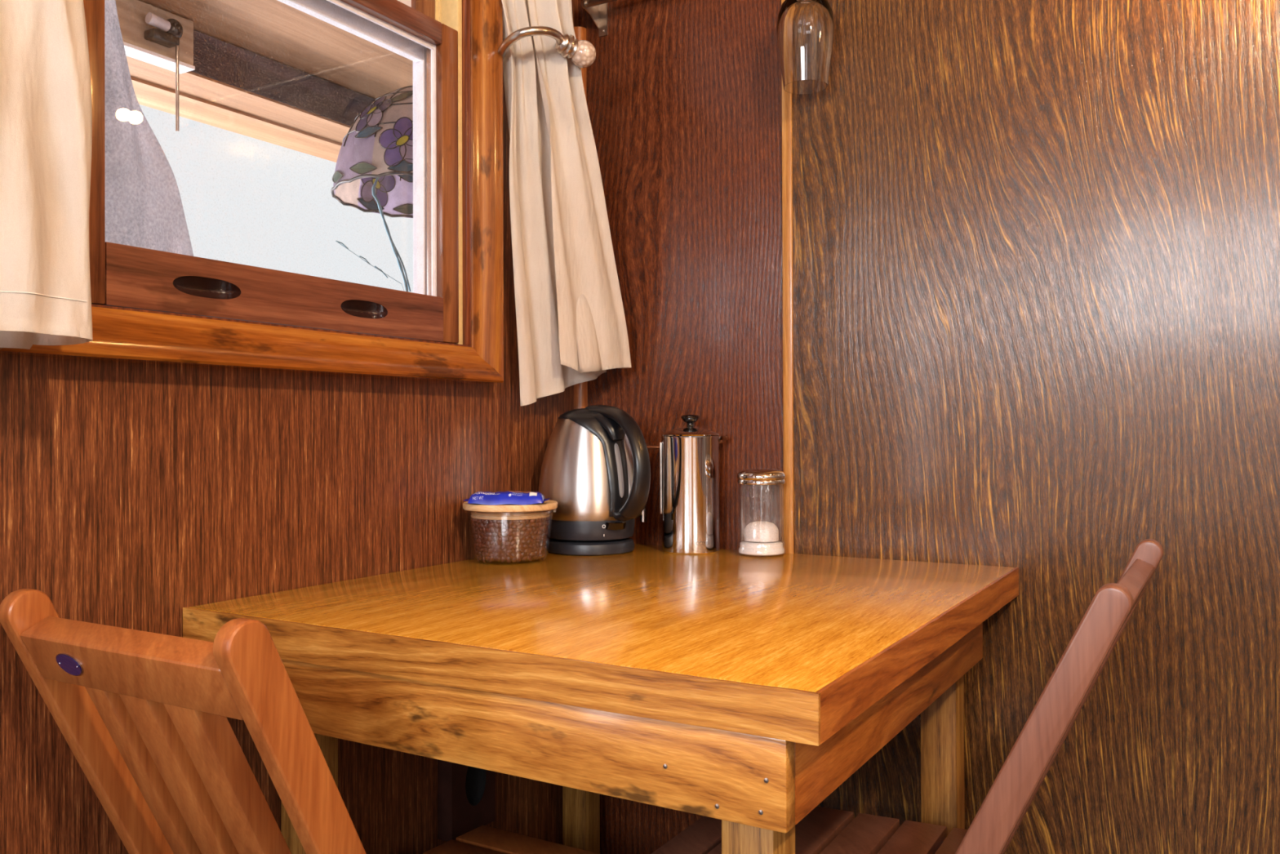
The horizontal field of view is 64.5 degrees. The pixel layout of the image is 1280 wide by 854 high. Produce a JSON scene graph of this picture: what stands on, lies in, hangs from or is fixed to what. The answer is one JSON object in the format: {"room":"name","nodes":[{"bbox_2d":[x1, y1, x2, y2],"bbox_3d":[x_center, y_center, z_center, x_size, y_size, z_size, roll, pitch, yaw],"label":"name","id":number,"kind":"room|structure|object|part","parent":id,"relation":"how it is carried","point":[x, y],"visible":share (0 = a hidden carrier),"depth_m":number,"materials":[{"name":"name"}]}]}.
{"room":"dining nook","nodes":[
{"label":"dining nook","id":0,"kind":"room"},
{"bbox_2d":[132,0,413,162],"bbox_3d":[-0.762,-0.764,2.049,0.994,0.030,5.500,0,0,31],"label":"ceiling","id":1,"kind":"structure","parent":0,"point":[277,31],"depth_m":2.03,"materials":[{"name":"brown wood"}]},
{"bbox_2d":[126,55,351,148],"bbox_3d":[-0.823,-0.705,2.085,0.141,0.084,5.500,0,0,31],"label":"beam","id":2,"kind":"structure","parent":1,"relation":"attached to","point":[193,87],"depth_m":2.08,"materials":[{"name":"brown wood"}]},
{"bbox_2d":[115,0,195,131],"bbox_3d":[-0.879,-0.639,1.772,0.071,0.218,0.225,0,0,31],"label":"light","id":3,"kind":"object","parent":2,"relation":"attached to","point":[151,34],"visible":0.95,"depth_m":1.79,"materials":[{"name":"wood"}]},
{"bbox_3d":[-0.829,-0.610,1.816,0.006,0.160,0.006,0,0,31],"label":"rod","id":4,"kind":"part","parent":3,"relation":"part of","materials":[{"name":"metal"}]},
{"bbox_2d":[191,30,374,125],"bbox_3d":[-0.761,-0.708,2.048,0.004,0.078,5.500,0,0,31],"label":"beam","id":5,"kind":"structure","parent":2,"relation":"attached to","point":[215,59],"depth_m":2.07,"materials":[{"name":"brown wood"}]},
{"bbox_2d":[330,85,413,217],"bbox_3d":[-0.423,-0.609,2.104,0.419,0.280,0.419,0,0,-1],"label":"lampshade","id":6,"kind":"object","parent":1,"relation":"attached to","point":[379,142],"visible":0.38,"depth_m":1.95,"materials":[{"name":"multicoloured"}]},
{"bbox_2d":[335,177,410,291],"bbox_3d":[-0.517,-0.468,2.018,0.036,0.437,0.225,0,0,40],"label":"vine","id":7,"kind":"object","parent":6,"relation":"hanging from","point":[406,285],"visible":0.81,"depth_m":2.04,"materials":[{"name":"plant"}]},
{"bbox_2d":[356,96,391,131],"bbox_3d":[-0.514,-0.608,1.969,0.080,0.083,0.056,0,0,31],"label":"flower","id":8,"kind":"object","parent":6,"relation":"on","point":[375,116],"depth_m":1.95,"materials":[{"name":"purple glass"}]},
{"bbox_2d":[361,175,395,206],"bbox_3d":[-0.577,-0.536,2.220,0.032,0.099,0.096,0,0,31],"label":"flower","id":9,"kind":"object","parent":6,"relation":"on","point":[384,188],"depth_m":2.23,"materials":[{"name":"purple glass"}]},
{"bbox_2d":[379,117,413,165],"bbox_3d":[-0.446,-0.537,1.912,0.096,0.099,0.030,0,0,6],"label":"flower","id":10,"kind":"object","parent":6,"relation":"on","point":[396,134],"depth_m":1.91,"materials":[{"name":"purple glass"}]},
{"bbox_2d":[0,0,577,853],"bbox_3d":[-1.051,-0.210,0.476,0.100,2.350,3.700,0,0,31],"label":"wall","id":11,"kind":"structure","parent":0,"point":[133,495],"depth_m":1.28,"materials":[{"name":"brown wood"}]},
{"bbox_2d":[0,0,503,383],"bbox_3d":[-0.491,-0.577,1.381,0.147,1.005,0.797,0,0,31],"label":"window","id":12,"kind":"structure","parent":11,"relation":"in","point":[148,305],"depth_m":1.50,"materials":[{"name":"brown wood"}]},
{"bbox_2d":[104,0,193,256],"bbox_3d":[-0.671,-0.348,1.266,0.034,0.430,0.285,0,0,31],"label":"drape","id":13,"kind":"object","parent":12,"relation":"hanging from","point":[144,206],"visible":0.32,"depth_m":1.29,"materials":[{"name":"grey fabric"}]},
{"bbox_3d":[-0.447,-0.102,1.353,0.047,0.056,0.797,0,0,31],"label":"casing","id":14,"kind":"part","parent":12,"relation":"part of","materials":[{"name":"brown wood"}]},
{"bbox_3d":[-0.467,-0.170,1.374,0.035,0.070,0.554,0,0,31],"label":"sash","id":15,"kind":"part","parent":12,"relation":"part of","materials":[{"name":"brown wood"}]},
{"bbox_3d":[-0.495,-0.126,1.391,0.116,0.015,0.700,0,0,31],"label":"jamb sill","id":16,"kind":"part","parent":12,"relation":"part of","materials":[{"name":"brown wood"}]},
{"bbox_3d":[-0.520,-0.413,1.407,0.069,0.560,0.682,0,0,31],"label":"storm frame","id":17,"kind":"part","parent":12,"relation":"part of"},
{"bbox_3d":[-0.469,-0.624,1.376,0.035,0.034,0.554,0,0,31],"label":"rail","id":18,"kind":"part","parent":12,"relation":"part of","materials":[{"name":"brown wood"}]},
{"bbox_3d":[-0.260,-0.576,1.674,0.047,1.005,0.056,0,0,31],"label":"casing","id":19,"kind":"part","parent":12,"relation":"part of","materials":[{"name":"brown wood"}]},
{"bbox_2d":[437,759,495,841],"bbox_3d":[-0.281,0.582,1.644,0.030,0.140,0.107,0,0,31],"label":"wall box","id":20,"kind":"object","parent":11,"relation":"attached to","point":[466,801],"visible":0.77,"depth_m":1.61,"materials":[{"name":"black wood"}]},
{"bbox_2d":[497,26,595,67],"bbox_3d":[-0.168,-0.630,1.679,0.182,0.052,0.122,0,0,5],"label":"tieback","id":21,"kind":"object","parent":11,"relation":"attached to","point":[582,53],"visible":0.91,"depth_m":1.68,"materials":[{"name":"silver metal"}]},
{"bbox_3d":[-0.203,-0.626,1.680,0.150,0.045,0.093,0,0,31],"label":"arm","id":22,"kind":"part","parent":21,"relation":"part of","materials":[{"name":"silver metal"}]},
{"bbox_3d":[-0.493,-1.004,1.269,0.103,0.016,1.330,0,0,31],"label":"curtain rod","id":23,"kind":"object","parent":11,"relation":"attached to","visible":0},
{"bbox_2d":[0,0,92,349],"bbox_3d":[-0.635,-0.551,0.855,0.131,0.947,0.334,0,0,31],"label":"window curtain","id":24,"kind":"object","parent":23,"relation":"hanging from","point":[46,113],"visible":1,"depth_m":0.93,"materials":[{"name":"beige fabric"}]},
{"bbox_2d":[501,0,631,405],"bbox_3d":[-0.142,-0.529,1.748,0.087,0.987,0.336,0,0,43],"label":"curtain","id":25,"kind":"object","parent":23,"relation":"hanging from","point":[571,328],"visible":0.95,"depth_m":1.74,"materials":[{"name":"beige fabric"}]},
{"bbox_2d":[577,0,1279,853],"bbox_3d":[1.081,-0.214,1.308,2.725,2.350,0.100,0,0,31],"label":"wall","id":26,"kind":"structure","parent":0,"point":[1036,243],"depth_m":1.55,"materials":[{"name":"brown wood"}]},
{"bbox_2d":[573,26,587,408],"bbox_3d":[-0.113,0.101,1.943,0.019,1.735,0.019,0,0,31],"label":"trim","id":27,"kind":"structure","parent":26,"relation":"attached to","point":[580,389],"depth_m":1.94,"materials":[{"name":"brown wood"}]},
{"bbox_2d":[581,0,616,36],"bbox_3d":[0.325,-0.786,1.667,0.986,0.078,0.053,0,0,31],"label":"rail","id":28,"kind":"object","parent":26,"relation":"attached to","point":[597,10],"visible":1,"depth_m":1.93,"materials":[{"name":"metal"}]},
{"bbox_3d":[0.318,-0.797,1.655,0.986,0.015,0.015,0,0,31],"label":"rod","id":29,"kind":"part","parent":28,"relation":"part of","materials":[{"name":"metal"}]},
{"bbox_2d":[776,0,834,94],"bbox_3d":[0.270,-0.683,1.658,0.094,0.256,0.094,0,0,31],"label":"wine glass","id":30,"kind":"object","parent":28,"relation":"hanging from","point":[805,28],"visible":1,"depth_m":1.62,"materials":[{"name":"clear glass"}]},
{"bbox_2d":[781,0,794,553],"bbox_3d":[0.253,-0.209,1.735,0.018,2.350,0.007,0,0,31],"label":"trim","id":31,"kind":"structure","parent":26,"relation":"attached to","point":[787,135],"depth_m":1.73,"materials":[{"name":"brown wood"}]},
{"bbox_3d":[0.145,0.997,-0.291,2.925,0.080,3.800,0,0,31],"label":"floor","id":32,"kind":"structure","parent":0,"visible":0},
{"bbox_2d":[0,588,597,853],"bbox_3d":[-0.294,0.562,1.191,0.342,0.807,0.701,0,0,31],"label":"folding chair","id":33,"kind":"object","parent":32,"relation":"on","point":[143,714],"visible":1,"depth_m":0.93,"materials":[{"name":"brown wood"}]},
{"bbox_3d":[-0.534,0.222,0.947,0.036,0.021,0.010,0,0,31],"label":"oval plate","id":34,"kind":"part","parent":33,"relation":"part of","materials":[{"name":"blue"}]},
{"bbox_3d":[-0.502,0.562,1.154,0.022,0.807,0.426,0,0,31],"label":"post","id":35,"kind":"part","parent":33,"relation":"part of","materials":[{"name":"brown wood"}]},
{"bbox_3d":[-0.457,0.215,0.918,0.298,0.060,0.045,0,0,31],"label":"rail","id":36,"kind":"part","parent":33,"relation":"part of","materials":[{"name":"brown wood"}]},
{"bbox_3d":[-0.226,0.561,0.991,0.022,0.807,0.426,0,0,31],"label":"post","id":37,"kind":"part","parent":33,"relation":"part of","materials":[{"name":"brown wood"}]},
{"bbox_2d":[182,543,1018,853],"bbox_3d":[0.016,0.590,1.379,0.802,0.750,0.857,0,0,31],"label":"dining table","id":38,"kind":"object","parent":32,"relation":"on","point":[731,687],"visible":0.92,"depth_m":1.04,"materials":[{"name":"brown wood"}]},
{"bbox_3d":[-0.437,0.613,1.343,0.052,0.708,0.052,0,0,31],"label":"leg","id":39,"kind":"part","parent":38,"relation":"part of","materials":[{"name":"brown wood"}]},
{"bbox_2d":[462,499,557,564],"bbox_3d":[-0.210,0.169,1.642,0.152,0.096,0.152,0,0,31],"label":"glass container","id":40,"kind":"object","parent":38,"relation":"on","point":[497,512],"visible":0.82,"depth_m":1.59,"materials":[{"name":"clear glass"}]},
{"bbox_2d":[463,490,550,505],"bbox_3d":[-0.210,0.111,1.602,0.132,0.021,0.051,0,0,0],"label":"snack packet","id":41,"kind":"object","parent":40,"relation":"on","point":[508,497],"visible":1,"depth_m":1.58,"materials":[{"name":"blue plastic"}]},
{"bbox_2d":[471,516,549,562],"bbox_3d":[-0.209,0.178,1.641,0.126,0.074,0.126,0,0,-37],"label":"coffee beans","id":42,"kind":"object","parent":40,"relation":"in","point":[523,540],"visible":0.91,"depth_m":1.59,"materials":[{"name":"brown food"}]},
{"bbox_3d":[-0.210,0.127,1.642,0.152,0.010,0.152,0,0,31],"label":"lid","id":43,"kind":"part","parent":40,"relation":"part of","materials":[{"name":"brown wood"}]},
{"bbox_3d":[-0.108,0.614,1.863,0.050,0.708,0.050,0,0,31],"label":"leg","id":44,"kind":"part","parent":38,"relation":"part of","materials":[{"name":"brown wood"}]},
{"bbox_2d":[546,537,634,555],"bbox_3d":[-0.087,0.207,1.781,0.155,0.022,0.155,0,0,31],"label":"base","id":45,"kind":"object","parent":38,"relation":"on","point":[625,545],"visible":0.7,"depth_m":1.72,"materials":[{"name":"black plastic"}]},
{"bbox_2d":[538,404,650,541],"bbox_3d":[-0.061,0.078,1.765,0.244,0.232,0.181,0,0,31],"label":"electric kettle","id":46,"kind":"object","parent":45,"relation":"on","point":[596,466],"visible":0.96,"depth_m":1.71,"materials":[{"name":"silver metal"}]},
{"bbox_3d":[-0.088,-0.023,1.782,0.112,0.021,0.112,0,0,31],"label":"lid","id":47,"kind":"part","parent":46,"relation":"part of","materials":[{"name":"black plastic"}]},
{"bbox_3d":[-0.059,0.066,1.742,0.111,0.170,0.096,0,0,-36],"label":"handle panel","id":48,"kind":"part","parent":46,"relation":"part of","materials":[{"name":"black plastic"}]},
{"bbox_2d":[602,520,626,536],"bbox_3d":[-0.041,0.172,1.715,0.030,0.024,0.039,0,0,31],"label":"switch","id":49,"kind":"object","parent":46,"relation":"attached to","point":[610,528],"depth_m":1.71,"materials":[{"name":"black plastic"}]},
{"bbox_3d":[-0.036,0.060,1.711,0.043,0.197,0.156,0,0,-36],"label":"handle","id":50,"kind":"part","parent":46,"relation":"part of","materials":[{"name":"black plastic"}]},
{"bbox_2d":[640,414,728,554],"bbox_3d":[0.074,0.098,1.786,0.102,0.238,0.143,0,0,-43],"label":"press","id":51,"kind":"object","parent":38,"relation":"on","point":[689,454],"visible":1,"depth_m":1.73,"materials":[{"name":"silver metal"}]},
{"bbox_3d":[0.024,0.035,1.797,0.048,0.007,0.007,0,0,36],"label":"handle","id":52,"kind":"part","parent":51,"relation":"part of","materials":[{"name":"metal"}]},
{"bbox_3d":[0.037,0.089,1.767,0.003,0.124,0.008,0,0,0],"label":"handle mount","id":53,"kind":"part","parent":51,"relation":"part of","materials":[{"name":"metal"}]},
{"bbox_3d":[0.088,0.007,1.771,0.102,0.016,0.102,0,0,31],"label":"lid","id":54,"kind":"part","parent":51,"relation":"part of","materials":[{"name":"silver metal"}]},
{"bbox_3d":[0.088,-0.011,1.771,0.032,0.021,0.032,0,0,31],"label":"knob","id":55,"kind":"part","parent":51,"relation":"part of","materials":[{"name":"black"}]},
{"bbox_3d":[0.143,0.024,1.771,0.022,0.017,0.037,0,0,0],"label":"spout","id":56,"kind":"part","parent":51,"relation":"part of","materials":[{"name":"silver metal"}]},
{"bbox_3d":[0.105,0.609,0.885,0.049,0.708,0.050,0,0,31],"label":"leg","id":57,"kind":"part","parent":38,"relation":"part of","materials":[{"name":"brown wood"}]},
{"bbox_2d":[737,467,786,557],"bbox_3d":[0.205,0.143,1.717,0.082,0.146,0.082,0,0,31],"label":"shaker","id":58,"kind":"object","parent":38,"relation":"on","point":[754,476],"visible":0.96,"depth_m":1.69,"materials":[{"name":"clear glass"}]},
{"bbox_3d":[0.205,0.083,1.717,0.082,0.027,0.082,0,0,31],"label":"lid","id":59,"kind":"part","parent":58,"relation":"part of","materials":[{"name":"silver metal"}]},
{"bbox_2d":[744,520,778,542],"bbox_3d":[0.206,0.176,1.717,0.058,0.032,0.058,0,0,31],"label":"sugar","id":60,"kind":"object","parent":58,"relation":"in","point":[758,531],"visible":1,"depth_m":1.69,"materials":[{"name":"white food"}]},
{"bbox_3d":[0.449,0.610,1.503,0.052,0.708,0.051,0,0,31],"label":"leg","id":61,"kind":"part","parent":38,"relation":"part of","materials":[{"name":"brown wood"}]},
{"bbox_2d":[651,538,1164,853],"bbox_3d":[0.295,0.553,1.230,0.586,0.821,0.450,0,0,31],"label":"folding chair","id":62,"kind":"object","parent":32,"relation":"on","point":[824,830],"visible":0.91,"depth_m":0.95,"materials":[{"name":"brown wood"}]},
{"bbox_3d":[0.258,0.552,1.005,0.421,0.821,0.024,0,0,31],"label":"post","id":63,"kind":"part","parent":62,"relation":"part of","materials":[{"name":"brown wood"}]},
{"bbox_3d":[0.474,0.553,1.372,0.421,0.821,0.024,0,0,31],"label":"post","id":64,"kind":"part","parent":62,"relation":"part of","materials":[{"name":"brown wood"}]},
{"bbox_3d":[0.522,0.192,1.097,0.038,0.056,0.402,0,0,31],"label":"rail","id":65,"kind":"part","parent":62,"relation":"part of","materials":[{"name":"brown wood"}]}
]}

